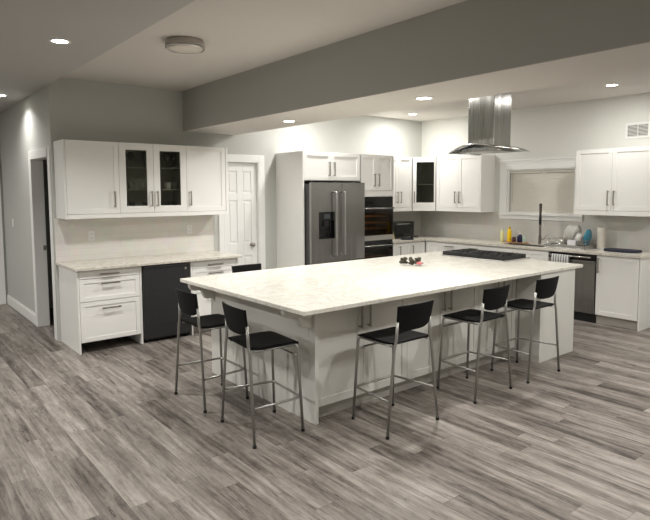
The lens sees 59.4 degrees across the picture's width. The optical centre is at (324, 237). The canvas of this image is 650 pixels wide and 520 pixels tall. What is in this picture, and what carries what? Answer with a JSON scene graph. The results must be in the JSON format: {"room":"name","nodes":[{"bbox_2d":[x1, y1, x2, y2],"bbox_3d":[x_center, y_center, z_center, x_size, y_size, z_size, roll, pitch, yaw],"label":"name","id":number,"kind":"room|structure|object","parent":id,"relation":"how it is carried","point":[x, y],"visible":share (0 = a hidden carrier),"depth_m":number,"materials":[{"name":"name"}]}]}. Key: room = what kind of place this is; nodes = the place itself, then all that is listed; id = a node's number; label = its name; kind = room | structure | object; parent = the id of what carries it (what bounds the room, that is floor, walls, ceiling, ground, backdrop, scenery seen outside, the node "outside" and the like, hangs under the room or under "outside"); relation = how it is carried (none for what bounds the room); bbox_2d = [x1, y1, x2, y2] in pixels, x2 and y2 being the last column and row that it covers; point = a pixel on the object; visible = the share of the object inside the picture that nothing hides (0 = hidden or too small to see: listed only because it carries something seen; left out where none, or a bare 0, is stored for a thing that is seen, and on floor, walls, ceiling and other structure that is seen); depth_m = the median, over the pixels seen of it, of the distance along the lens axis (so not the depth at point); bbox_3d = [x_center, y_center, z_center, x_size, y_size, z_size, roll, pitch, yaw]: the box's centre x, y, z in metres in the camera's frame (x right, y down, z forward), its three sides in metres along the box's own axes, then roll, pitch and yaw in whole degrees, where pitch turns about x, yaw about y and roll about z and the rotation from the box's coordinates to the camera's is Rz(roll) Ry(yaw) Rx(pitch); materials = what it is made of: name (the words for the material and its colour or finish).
{"room":"kitchen","nodes":[
{"label":"kitchen","id":0,"kind":"room"},
{"bbox_2d":[0,147,7,303],"bbox_3d":[-6.958,-0.419,7.042,5.264,3.150,0.120,-4,6,-39],"label":"wall","id":1,"kind":"structure","parent":0,"point":[0,147],"depth_m":8.67,"materials":[{"name":"grey paint"}]},
{"bbox_2d":[0,186,5,304],"bbox_3d":[-5.366,-0.048,8.267,1.234,2.200,0.030,-4,6,-39],"label":"trim","id":2,"kind":"structure","parent":1,"relation":"attached to","point":[2,267],"depth_m":8.66,"materials":[{"name":"white paint"}]},
{"bbox_2d":[0,87,47,312],"bbox_3d":[-3.947,-0.476,7.598,0.120,3.150,2.801,-4,6,-39],"label":"wall","id":3,"kind":"structure","parent":0,"point":[23,126],"depth_m":7.73,"materials":[{"name":"paint"}]},
{"bbox_2d":[7,294,35,324],"bbox_3d":[-4.282,0.998,8.031,0.016,0.145,1.852,-4,6,-39],"label":"baseboard","id":4,"kind":"structure","parent":3,"relation":"attached to","point":[26,312],"depth_m":7.95,"materials":[{"name":"white paint"}]},
{"bbox_2d":[28,147,57,340],"bbox_3d":[-3.344,0.051,6.884,0.145,2.210,0.990,-4,6,-39],"label":"trim","id":5,"kind":"structure","parent":3,"relation":"attached to","point":[36,157],"depth_m":7.15,"materials":[{"name":"white paint"}]},
{"bbox_2d":[43,159,52,307],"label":"door","id":6,"kind":"structure","parent":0,"point":[45,172],"depth_m":8.33,"materials":[{"name":"grey paint"}]},
{"bbox_2d":[0,0,194,112],"bbox_3d":[-2.834,-1.457,1.843,5.264,0.275,13.000,-4,6,-39],"label":"ceiling","id":7,"kind":"structure","parent":0,"point":[29,63],"depth_m":4.21,"materials":[{"name":"paint"}]},
{"bbox_2d":[49,38,70,43],"bbox_3d":[-2.065,-1.530,4.447,0.160,0.006,0.160,-4,6,-39],"label":"recessed light","id":8,"kind":"object","parent":7,"relation":"in","point":[53,40],"visible":1,"depth_m":4.45,"materials":[{"name":"white paint"}]},
{"bbox_2d":[46,77,421,341],"bbox_3d":[-0.645,-0.553,8.390,6.253,3.150,0.120,-4,6,-39],"label":"wall","id":9,"kind":"structure","parent":0,"point":[77,109],"depth_m":7.25,"materials":[{"name":"paint"}]},
{"bbox_2d":[53,139,119,218],"bbox_3d":[-2.659,-0.644,6.398,0.587,0.851,0.418,-4,6,-39],"label":"upper cabinet","id":10,"kind":"object","parent":9,"relation":"attached to","point":[86,172],"visible":1,"depth_m":6.26,"materials":[{"name":"white paint"}]},
{"bbox_2d":[54,215,213,261],"bbox_3d":[-2.263,-0.022,7.031,1.975,0.492,0.011,-4,6,-39],"label":"backsplash","id":11,"kind":"structure","parent":9,"relation":"attached to","point":[128,236],"depth_m":6.95,"materials":[{"name":"tile"}]},
{"bbox_2d":[88,231,94,240],"bbox_3d":[-2.719,-0.018,6.647,0.072,0.116,0.009,-4,6,-39],"label":"wall outlet","id":12,"kind":"object","parent":11,"relation":"attached to","point":[91,234],"visible":1,"depth_m":6.64,"materials":[{"name":"white paint"}]},
{"bbox_2d":[187,225,191,233],"bbox_3d":[-1.758,-0.109,7.420,0.072,0.116,0.009,-4,6,-39],"label":"wall outlet","id":13,"kind":"object","parent":11,"relation":"attached to","point":[189,227],"visible":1,"depth_m":7.42,"materials":[{"name":"white paint"}]},
{"bbox_2d":[118,142,186,217],"bbox_3d":[-2.111,-0.682,6.840,0.822,0.851,0.418,-4,6,-39],"label":"upper cabinet","id":14,"kind":"object","parent":9,"relation":"attached to","point":[150,169],"visible":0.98,"depth_m":6.88,"materials":[{"name":"white paint"}]},
{"bbox_2d":[128,182,134,188],"bbox_3d":[-2.280,-0.611,6.735,0.080,0.085,0.080,-4,6,-39],"label":"mug","id":15,"kind":"object","parent":14,"relation":"on","point":[131,185],"visible":0.86,"depth_m":6.70,"materials":[{"name":"white ceramic"}]},
{"bbox_2d":[141,182,146,188],"bbox_3d":[-2.126,-0.612,6.744,0.080,0.085,0.080,-4,6,-39],"label":"mug","id":16,"kind":"object","parent":14,"relation":"on","point":[144,184],"visible":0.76,"depth_m":6.71,"materials":[{"name":"white ceramic"}]},
{"bbox_2d":[126,167,179,168],"bbox_3d":[-2.136,-0.836,6.858,0.784,0.008,0.316,-4,6,-39],"label":"shelf","id":17,"kind":"object","parent":14,"relation":"attached to","point":[126,167],"depth_m":6.89,"materials":[{"name":"white wood"}]},
{"bbox_2d":[127,189,179,189],"bbox_3d":[-2.135,-0.577,6.879,0.784,0.008,0.316,-4,6,-39],"label":"shelf","id":18,"kind":"object","parent":14,"relation":"attached to","point":[127,189],"depth_m":6.71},
{"bbox_2d":[164,182,170,188],"bbox_3d":[-1.909,-0.627,6.920,0.080,0.085,0.080,-4,6,-39],"label":"mug","id":19,"kind":"object","parent":14,"relation":"on","point":[167,185],"visible":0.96,"depth_m":6.89,"materials":[{"name":"white ceramic"}]},
{"bbox_2d":[171,182,176,188],"bbox_3d":[-1.868,-0.640,7.068,0.080,0.085,0.080,-4,6,-39],"label":"mug","id":20,"kind":"object","parent":14,"relation":"on","point":[173,184],"visible":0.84,"depth_m":7.04,"materials":[{"name":"white ceramic"}]},
{"bbox_2d":[186,146,228,215],"bbox_3d":[-1.570,-0.720,7.277,0.570,0.851,0.418,-4,6,-39],"label":"upper cabinet","id":21,"kind":"object","parent":9,"relation":"attached to","point":[206,167],"visible":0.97,"depth_m":7.15,"materials":[{"name":"white paint"}]},
{"bbox_2d":[225,162,256,264],"bbox_3d":[-1.166,0.006,7.959,0.536,2.088,0.108,-4,6,-39],"label":"door","id":22,"kind":"structure","parent":9,"relation":"in","point":[241,220],"depth_m":7.96,"materials":[{"name":"white paint"}]},
{"bbox_2d":[219,154,265,269],"bbox_3d":[-1.176,-0.044,7.979,0.735,2.205,0.130,-4,6,-39],"label":"trim","id":23,"kind":"structure","parent":9,"relation":"attached to","point":[259,160],"depth_m":8.07,"materials":[{"name":"white paint"}]},
{"bbox_2d":[304,151,359,181],"bbox_3d":[-0.072,-1.020,8.296,1.028,0.400,0.688,-4,6,-39],"label":"upper cabinet","id":24,"kind":"object","parent":9,"relation":"attached to","point":[318,166],"visible":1,"depth_m":8.04,"materials":[{"name":"white paint"}]},
{"bbox_2d":[393,156,411,211],"bbox_3d":[1.070,-0.881,9.409,0.721,0.895,0.418,-4,6,-39],"label":"upper cabinet","id":25,"kind":"object","parent":9,"relation":"attached to","point":[402,166],"visible":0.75,"depth_m":9.37,"materials":[{"name":"white paint"}]},
{"bbox_2d":[393,210,420,234],"bbox_3d":[1.195,-0.240,9.823,1.365,0.448,0.011,-4,6,-39],"label":"backsplash","id":26,"kind":"structure","parent":9,"relation":"attached to","point":[415,216],"depth_m":10.11,"materials":[{"name":"tile"}]},
{"bbox_2d":[412,157,436,210],"bbox_3d":[1.673,-0.911,9.753,0.658,0.895,0.639,-4,6,-39],"label":"upper cabinet","id":27,"kind":"object","parent":9,"relation":"attached to","point":[424,169],"visible":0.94,"depth_m":10.00,"materials":[{"name":"white paint"}]},
{"bbox_2d":[63,0,466,90],"bbox_3d":[0.744,-1.604,2.854,1.580,0.173,10.079,-4,6,-39],"label":"ceiling","id":28,"kind":"structure","parent":0,"point":[238,36],"depth_m":4.63,"materials":[{"name":"paint"}]},
{"bbox_2d":[165,36,204,53],"bbox_3d":[-1.187,-1.628,4.847,0.331,0.084,0.331,-4,6,-39],"label":"ceiling lamp","id":29,"kind":"object","parent":28,"relation":"attached to","point":[176,44],"visible":1,"depth_m":4.75,"materials":[{"name":"white glass"}]},
{"bbox_2d":[167,45,202,52],"bbox_3d":[-1.187,-1.600,4.849,0.294,0.027,0.294,-4,6,-39],"label":"diffuser","id":30,"kind":"object","parent":29,"relation":"attached to","point":[172,48],"depth_m":4.80,"materials":[{"name":"white glass"}]},
{"bbox_2d":[0,304,649,519],"bbox_3d":[-0.440,1.431,4.014,11.637,0.100,13.240,-4,6,-39],"label":"floor","id":31,"kind":"structure","parent":0,"point":[103,432],"depth_m":3.88,"materials":[{"name":"grey wood"}]},
{"bbox_2d":[58,266,143,354],"bbox_3d":[-2.511,0.751,6.413,0.684,0.884,0.748,-4,6,-39],"label":"base cabinet","id":32,"kind":"object","parent":31,"relation":"on","point":[104,304],"visible":0.94,"depth_m":6.16,"materials":[{"name":"white paint"}]},
{"bbox_2d":[55,250,241,271],"bbox_3d":[-2.033,0.261,6.756,1.977,0.030,0.760,-4,6,-39],"label":"countertop","id":33,"kind":"structure","parent":32,"relation":"on","point":[133,261],"depth_m":6.56,"materials":[{"name":"beige stone"}]},
{"bbox_2d":[141,262,190,341],"bbox_3d":[-2.003,0.721,6.791,0.572,0.878,0.663,-4,6,-39],"label":"mini fridge","id":34,"kind":"object","parent":31,"relation":"on","point":[159,282],"visible":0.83,"depth_m":6.50,"materials":[{"name":"black metal"}]},
{"bbox_2d":[174,288,248,412],"bbox_3d":[-0.940,0.868,4.687,0.462,0.916,0.551,-4,6,-39],"label":"bar stool","id":35,"kind":"object","parent":31,"relation":"on","point":[187,302],"visible":0.8,"depth_m":4.61,"materials":[{"name":"black plastic"}]},
{"bbox_2d":[188,258,237,334],"bbox_3d":[-1.539,0.683,7.198,0.638,0.884,0.748,-4,6,-39],"label":"base cabinet","id":36,"kind":"object","parent":31,"relation":"on","point":[219,266],"visible":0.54,"depth_m":6.87,"materials":[{"name":"white paint"}]},
{"bbox_2d":[231,263,260,272],"bbox_3d":[-0.706,0.761,5.995,0.551,0.916,0.462,-4,6,-39],"label":"bar stool","id":37,"kind":"object","parent":31,"relation":"on","point":[249,267],"visible":0.13,"depth_m":6.13,"materials":[{"name":"black plastic"}]},
{"bbox_2d":[220,302,304,448],"bbox_3d":[-0.454,0.916,4.073,0.462,0.916,0.551,-3,6,-34],"label":"bar stool","id":38,"kind":"object","parent":31,"relation":"on","point":[235,318],"visible":1,"depth_m":4.01,"materials":[{"name":"black plastic"}]},
{"bbox_2d":[276,151,304,267],"bbox_3d":[-0.490,-0.073,8.056,0.024,2.245,0.648,-4,6,-39],"label":"panel","id":39,"kind":"object","parent":31,"relation":"on","point":[289,165],"visible":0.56,"depth_m":8.00,"materials":[{"name":"white paint"}]},
{"bbox_2d":[304,181,364,264],"bbox_3d":[-0.008,0.101,8.297,0.995,1.815,0.826,-4,6,-39],"label":"refrigerator","id":40,"kind":"object","parent":31,"relation":"on","point":[334,213],"visible":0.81,"depth_m":7.93,"materials":[{"name":"silver metal"}]},
{"bbox_2d":[335,154,393,206],"bbox_3d":[0.604,-0.147,8.913,0.702,2.245,0.688,-4,6,-39],"label":"tall cabinet","id":41,"kind":"object","parent":31,"relation":"on","point":[376,171],"visible":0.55,"depth_m":8.61,"materials":[{"name":"white paint"}]},
{"bbox_2d":[363,197,394,258],"bbox_3d":[0.653,-0.097,8.857,0.660,1.064,0.588,-4,6,-39],"label":"double oven","id":42,"kind":"object","parent":41,"relation":"in","point":[378,216],"visible":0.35,"depth_m":8.86,"materials":[{"name":"metal"}]},
{"bbox_2d":[188,269,574,424],"bbox_3d":[0.686,0.803,5.599,3.531,0.885,1.805,-4,6,-39],"label":"kitchen island","id":43,"kind":"object","parent":31,"relation":"on","point":[327,341],"visible":0.42,"depth_m":4.77,"materials":[{"name":"white paint"}]},
{"bbox_2d":[180,251,582,315],"bbox_3d":[0.712,0.343,5.601,3.694,0.032,1.870,-4,6,-39],"label":"island countertop","id":44,"kind":"structure","parent":43,"relation":"on","point":[305,290],"depth_m":5.06,"materials":[{"name":"white stone"}]},
{"bbox_2d":[399,257,422,264],"bbox_3d":[0.918,0.245,6.018,0.251,0.088,0.128,2,5,27],"label":"flower sprig","id":45,"kind":"object","parent":44,"relation":"on","point":[412,261],"visible":1,"depth_m":5.99,"materials":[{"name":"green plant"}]},
{"bbox_2d":[442,249,529,261],"bbox_3d":[1.896,0.202,6.758,0.540,0.054,0.860,-4,6,-39],"label":"cooktop","id":46,"kind":"object","parent":44,"relation":"in","point":[463,253],"visible":1,"depth_m":6.59,"materials":[{"name":"metal"}]},
{"bbox_2d":[352,300,438,439],"bbox_3d":[0.513,0.902,4.194,0.551,0.916,0.462,-4,6,-39],"label":"bar stool","id":47,"kind":"object","parent":31,"relation":"on","point":[410,317],"visible":1,"depth_m":4.08,"materials":[{"name":"black plastic"}]},
{"bbox_2d":[393,241,424,255],"bbox_3d":[1.174,0.492,9.430,0.761,0.884,0.683,-4,6,-39],"label":"base cabinet","id":48,"kind":"object","parent":31,"relation":"on","point":[405,248],"visible":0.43,"depth_m":9.16,"materials":[{"name":"white paint"}]},
{"bbox_2d":[426,241,437,251],"bbox_3d":[1.984,0.481,9.529,0.609,0.884,0.259,-4,6,-39],"label":"base cabinet","id":49,"kind":"object","parent":31,"relation":"on","point":[431,246],"visible":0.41,"depth_m":9.31,"materials":[{"name":"white paint"}]},
{"bbox_2d":[438,242,460,250],"bbox_3d":[2.195,0.503,9.237,0.649,0.884,0.460,-4,6,-39],"label":"base cabinet","id":50,"kind":"object","parent":31,"relation":"on","point":[442,246],"visible":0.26,"depth_m":9.05,"materials":[{"name":"white paint"}]},
{"bbox_2d":[436,284,511,403],"bbox_3d":[1.275,0.846,4.848,0.551,0.916,0.462,-4,6,-40],"label":"bar stool","id":51,"kind":"object","parent":31,"relation":"on","point":[493,298],"visible":1,"depth_m":4.77,"materials":[{"name":"black plastic"}]},
{"bbox_2d":[461,244,486,249],"bbox_3d":[2.486,0.531,8.880,0.649,0.884,0.460,-4,6,-39],"label":"base cabinet","id":52,"kind":"object","parent":31,"relation":"on","point":[463,246],"visible":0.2,"depth_m":8.65,"materials":[{"name":"white paint"}]},
{"bbox_2d":[487,246,552,260],"bbox_3d":[2.942,0.575,8.317,0.649,0.884,0.990,-4,6,-39],"label":"base cabinet","id":53,"kind":"object","parent":31,"relation":"on","point":[543,255],"visible":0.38,"depth_m":7.97,"materials":[{"name":"white paint"}]},
{"bbox_2d":[393,235,649,258],"bbox_3d":[2.465,0.119,8.290,1.377,0.030,4.028,-4,6,-39],"label":"countertop","id":54,"kind":"structure","parent":53,"relation":"on","point":[645,254],"depth_m":8.32,"materials":[{"name":"beige stone"}]},
{"bbox_2d":[393,219,413,237],"bbox_3d":[1.249,-0.146,9.602,0.483,0.297,0.346,-4,6,-39],"label":"toaster oven","id":55,"kind":"object","parent":54,"relation":"on","point":[401,228],"visible":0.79,"depth_m":9.49,"materials":[{"name":"grey metal"}]},
{"bbox_2d":[401,236,417,239],"bbox_3d":[1.404,0.002,9.316,0.224,0.046,0.412,4,6,43],"label":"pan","id":56,"kind":"object","parent":54,"relation":"on","point":[411,238],"visible":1,"depth_m":9.27,"materials":[{"name":"black metal"}]},
{"bbox_2d":[500,228,503,241],"bbox_3d":[2.720,-0.037,8.745,0.058,0.206,0.058,-4,6,-39],"label":"soap bottle","id":57,"kind":"object","parent":54,"relation":"on","point":[502,231],"visible":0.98,"depth_m":8.72,"materials":[{"name":"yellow plastic"}]},
{"bbox_2d":[502,241,528,243],"bbox_3d":[2.869,0.074,8.571,0.110,0.012,0.400,-4,6,-39],"label":"wooden board","id":58,"kind":"object","parent":54,"relation":"on","point":[502,241],"visible":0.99,"depth_m":8.51,"materials":[{"name":"brown wood"}]},
{"bbox_2d":[507,226,511,241],"bbox_3d":[2.800,-0.057,8.644,0.068,0.236,0.068,-4,6,-39],"label":"dish soap","id":59,"kind":"object","parent":58,"relation":"on","point":[509,231],"visible":1,"depth_m":8.62,"materials":[{"name":"yellow plastic"}]},
{"bbox_2d":[517,230,521,242],"bbox_3d":[2.911,-0.017,8.510,0.075,0.178,0.075,0,5,6],"label":"pump bottle","id":60,"kind":"object","parent":58,"relation":"on","point":[519,237],"visible":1,"depth_m":8.48,"materials":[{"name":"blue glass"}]},
{"bbox_2d":[509,243,543,246],"bbox_3d":[2.930,0.218,8.284,0.316,0.209,0.676,-4,6,-39],"label":"sink","id":61,"kind":"object","parent":54,"relation":"in","point":[509,243],"visible":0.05,"depth_m":8.45,"materials":[{"name":"metal"}]},
{"bbox_2d":[538,203,547,243],"bbox_3d":[3.149,-0.194,8.213,0.146,0.601,0.241,2,5,21],"label":"faucet","id":62,"kind":"object","parent":54,"relation":"on","point":[540,204],"visible":1,"depth_m":8.20,"materials":[{"name":"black metal"}]},
{"bbox_2d":[544,237,595,249],"bbox_3d":[3.356,0.079,7.805,0.333,0.122,0.570,-4,6,-39],"label":"dish rack","id":63,"kind":"object","parent":54,"relation":"on","point":[571,244],"visible":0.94,"depth_m":7.67,"materials":[{"name":"silver metal"}]},
{"bbox_2d":[563,225,570,244],"bbox_3d":[3.346,-0.035,7.811,0.280,0.278,0.045,-4,6,-39],"label":"plate","id":64,"kind":"object","parent":63,"relation":"in","point":[568,226],"visible":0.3,"depth_m":7.74,"materials":[{"name":"white ceramic"}]},
{"bbox_2d":[566,225,573,242],"bbox_3d":[3.368,-0.033,7.784,0.280,0.278,0.045,-4,6,-39],"label":"plate","id":65,"kind":"object","parent":63,"relation":"in","point":[570,227],"visible":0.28,"depth_m":7.71,"materials":[{"name":"white ceramic"}]},
{"bbox_2d":[546,237,593,245],"bbox_3d":[3.357,0.069,7.806,0.309,0.097,0.549,-4,6,-39],"label":"wire basket","id":66,"kind":"object","parent":63,"relation":"on","point":[569,242],"depth_m":7.75,"materials":[{"name":"silver metal"}]},
{"bbox_2d":[544,242,595,249],"bbox_3d":[3.357,0.114,7.809,0.330,0.050,0.570,-4,6,-39],"label":"drip tray","id":67,"kind":"object","parent":63,"relation":"on","point":[569,245],"depth_m":7.67,"materials":[{"name":"metal"}]},
{"bbox_2d":[567,240,575,245],"bbox_3d":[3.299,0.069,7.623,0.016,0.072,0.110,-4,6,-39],"label":"utensil cup","id":68,"kind":"object","parent":63,"relation":"on","point":[569,242],"depth_m":7.61,"materials":[{"name":"white plastic"}]},
{"bbox_2d":[568,225,576,239],"bbox_3d":[3.390,-0.031,7.756,0.280,0.278,0.045,-4,6,-39],"label":"plate","id":69,"kind":"object","parent":63,"relation":"in","point":[571,229],"visible":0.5,"depth_m":7.68,"materials":[{"name":"white ceramic"}]},
{"bbox_2d":[571,225,581,239],"bbox_3d":[3.412,-0.029,7.729,0.280,0.278,0.045,-4,6,-39],"label":"plate","id":70,"kind":"object","parent":63,"relation":"in","point":[577,229],"visible":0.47,"depth_m":7.68,"materials":[{"name":"white ceramic"}]},
{"bbox_2d":[574,233,583,244],"bbox_3d":[3.431,0.017,7.669,0.102,0.167,0.168,4,6,42],"label":"bowl","id":71,"kind":"object","parent":63,"relation":"in","point":[579,237],"visible":0.87,"depth_m":7.62,"materials":[{"name":"white ceramic"}]},
{"bbox_2d":[583,229,591,245],"bbox_3d":[3.512,0.003,7.608,0.230,0.229,0.040,-4,6,-39],"label":"plate","id":72,"kind":"object","parent":63,"relation":"in","point":[588,234],"visible":0.98,"depth_m":7.58,"materials":[{"name":"teal ceramic"}]},
{"bbox_2d":[595,225,606,249],"bbox_3d":[3.688,-0.008,7.597,0.140,0.325,0.140,-4,6,-39],"label":"paper towel","id":73,"kind":"object","parent":54,"relation":"on","point":[601,231],"visible":0.93,"depth_m":7.55,"materials":[{"name":"paper"}]},
{"bbox_2d":[604,248,641,252],"bbox_3d":[3.807,0.166,7.288,0.260,0.028,0.430,-4,6,-39],"label":"drying mat","id":74,"kind":"object","parent":54,"relation":"on","point":[621,250],"visible":1,"depth_m":7.22,"materials":[{"name":"fabric"}]},
{"bbox_2d":[490,276,559,383],"bbox_3d":[1.879,0.805,5.323,0.551,0.916,0.462,-4,6,-39],"label":"bar stool","id":75,"kind":"object","parent":31,"relation":"on","point":[545,288],"visible":0.86,"depth_m":5.23,"materials":[{"name":"black plastic"}]},
{"bbox_2d":[549,251,596,322],"bbox_3d":[3.424,0.635,7.655,0.610,0.868,0.634,-4,6,-39],"label":"dishwasher","id":76,"kind":"object","parent":31,"relation":"on","point":[585,277],"visible":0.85,"depth_m":7.35,"materials":[{"name":"silver metal"}]},
{"bbox_2d":[551,253,568,262],"bbox_3d":[3.112,0.326,7.542,0.041,0.214,0.236,-4,6,-39],"label":"tea towel","id":77,"kind":"object","parent":76,"relation":"hanging from","point":[557,257],"visible":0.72,"depth_m":7.53,"materials":[{"name":"white fabric"}]},
{"bbox_2d":[595,255,649,330],"bbox_3d":[3.833,0.660,7.221,0.649,0.884,0.540,-4,6,-39],"label":"base cabinet","id":78,"kind":"object","parent":31,"relation":"on","point":[622,299],"visible":1,"depth_m":7.01,"materials":[{"name":"white paint"}]},
{"bbox_2d":[182,0,649,130],"bbox_3d":[1.657,-1.415,3.611,0.769,0.677,10.079,-4,6,-39],"label":"ceiling beam","id":79,"kind":"structure","parent":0,"point":[467,38],"depth_m":4.12,"materials":[{"name":"grey paint"}]},
{"bbox_2d":[183,42,649,134],"bbox_3d":[1.659,-1.076,3.638,0.769,0.004,10.079,-4,6,-39],"label":"ceiling","id":80,"kind":"structure","parent":0,"point":[635,58],"depth_m":4.30,"materials":[{"name":"paint"}]},
{"bbox_2d":[414,96,433,99],"bbox_3d":[0.825,-1.156,4.739,0.160,0.006,0.160,-4,6,-39],"label":"recessed light","id":81,"kind":"object","parent":80,"relation":"in","point":[424,97],"visible":1,"depth_m":4.74,"materials":[{"name":"white paint"}]},
{"bbox_2d":[367,71,649,121],"bbox_3d":[3.425,-1.765,5.020,3.784,0.224,10.079,-4,6,-39],"label":"ceiling","id":82,"kind":"structure","parent":0,"point":[635,83],"depth_m":7.47,"materials":[{"name":"paint"}]},
{"bbox_2d":[449,92,529,155],"bbox_3d":[1.906,-1.371,6.585,0.651,0.798,0.708,-4,6,-39],"label":"range hood","id":83,"kind":"object","parent":82,"relation":"attached to","point":[489,117],"visible":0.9,"depth_m":6.47,"materials":[{"name":"metal"}]},
{"bbox_2d":[459,146,514,152],"bbox_3d":[1.903,-1.012,6.612,0.470,0.040,0.500,-4,6,-39],"label":"hood","id":84,"kind":"object","parent":83,"relation":"attached to","point":[467,149],"depth_m":6.50,"materials":[{"name":"metal"}]},
{"bbox_2d":[605,84,619,86],"bbox_3d":[3.364,-1.783,6.678,0.160,0.006,0.160,-4,6,-39],"label":"recessed light","id":85,"kind":"object","parent":82,"relation":"in","point":[607,85],"visible":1,"depth_m":6.69,"materials":[{"name":"white paint"}]},
{"bbox_2d":[422,92,649,252],"bbox_3d":[4.956,-0.412,6.369,0.140,3.150,10.079,-4,6,-39],"label":"wall","id":86,"kind":"structure","parent":0,"point":[557,130],"depth_m":8.16,"materials":[{"name":"paint"}]},
{"bbox_2d":[436,154,494,211],"bbox_3d":[2.257,-0.872,9.244,0.396,0.895,0.886,-4,6,-39],"label":"upper cabinet","id":87,"kind":"object","parent":86,"relation":"attached to","point":[465,183],"visible":0.94,"depth_m":9.03,"materials":[{"name":"white paint"}]},
{"bbox_2d":[421,210,649,251],"bbox_3d":[2.991,-0.162,8.703,0.011,0.458,4.018,-4,6,-39],"label":"backsplash","id":88,"kind":"structure","parent":86,"relation":"attached to","point":[625,232],"depth_m":8.56,"materials":[{"name":"tile"}]},
{"bbox_2d":[498,157,582,221],"bbox_3d":[3.214,-0.715,8.461,0.170,0.905,1.360,-4,6,-39],"label":"window","id":89,"kind":"structure","parent":86,"relation":"in","point":[560,163],"depth_m":8.53,"materials":[{"name":"white paint"}]},
{"bbox_2d":[510,169,574,213],"bbox_3d":[3.214,-0.679,8.464,0.044,0.628,1.040,-4,6,-39],"label":"window blind","id":90,"kind":"object","parent":89,"relation":"attached to","point":[555,191],"visible":0.84,"depth_m":8.43,"materials":[{"name":"beige fabric"}]},
{"bbox_2d":[574,146,649,216],"bbox_3d":[3.783,-0.718,7.366,0.396,0.857,0.967,-4,6,-39],"label":"upper cabinet","id":91,"kind":"object","parent":86,"relation":"attached to","point":[609,181],"visible":1,"depth_m":7.25,"materials":[{"name":"white paint"}]},
{"bbox_2d":[625,121,649,138],"bbox_3d":[4.021,-1.379,7.322,0.012,0.200,0.300,-4,6,-39],"label":"air vent","id":92,"kind":"object","parent":86,"relation":"in","point":[638,129],"visible":1,"depth_m":7.32,"materials":[{"name":"white metal"}]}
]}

